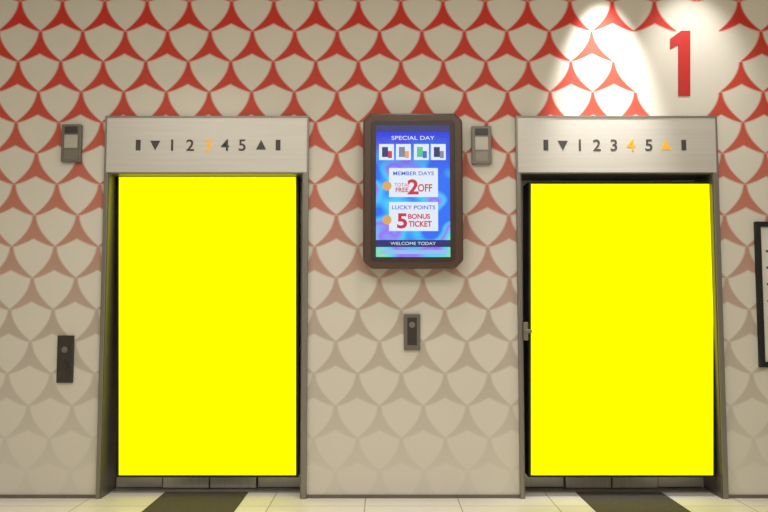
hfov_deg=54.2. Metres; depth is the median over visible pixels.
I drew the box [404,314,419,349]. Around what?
button
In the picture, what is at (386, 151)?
photo
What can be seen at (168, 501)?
doormat
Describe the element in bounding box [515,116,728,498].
elevator
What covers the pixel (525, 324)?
switch
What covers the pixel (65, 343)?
button
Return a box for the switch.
[523,322,531,339]
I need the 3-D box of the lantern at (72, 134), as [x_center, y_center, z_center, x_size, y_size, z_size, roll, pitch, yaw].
[-2.100,-0.758,5.046,0.132,0.256,0.039,0,-4,0]
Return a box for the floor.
[0,486,767,511]
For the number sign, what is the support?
attached to the wall
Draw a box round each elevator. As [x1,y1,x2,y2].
[95,116,308,498]
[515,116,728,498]
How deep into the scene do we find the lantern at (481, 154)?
5.03 m
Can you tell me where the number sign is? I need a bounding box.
[670,31,689,95]
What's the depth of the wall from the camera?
5.05 m
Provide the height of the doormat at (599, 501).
0.008 m
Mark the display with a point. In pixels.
(413, 162)
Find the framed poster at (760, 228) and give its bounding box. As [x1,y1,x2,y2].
[754,222,767,366]
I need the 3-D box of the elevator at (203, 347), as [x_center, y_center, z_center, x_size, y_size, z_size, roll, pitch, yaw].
[-1.191,0.330,5.125,1.370,2.529,0.330,0,-4,0]
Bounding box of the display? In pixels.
[363,113,462,268]
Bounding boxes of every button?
[56,335,74,382]
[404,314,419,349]
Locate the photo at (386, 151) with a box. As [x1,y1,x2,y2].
[379,144,445,159]
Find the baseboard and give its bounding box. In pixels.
[0,495,767,497]
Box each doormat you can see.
[142,492,247,511]
[576,492,690,511]
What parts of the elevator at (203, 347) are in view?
frame, door, door, sill, header trim, header panel, yellow panel, door, door, frame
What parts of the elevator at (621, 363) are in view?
frame, door, door, header trim, header panel, sill, yellow panel, door, door, frame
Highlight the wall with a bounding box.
[0,0,767,494]
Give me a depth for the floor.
4.74 m
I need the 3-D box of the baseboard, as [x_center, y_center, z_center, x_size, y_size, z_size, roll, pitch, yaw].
[0.000,1.570,4.898,12.000,0.022,0.008,0,-4,0]
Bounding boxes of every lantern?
[61,124,82,162]
[471,126,491,164]
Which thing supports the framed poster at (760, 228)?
attached to the wall

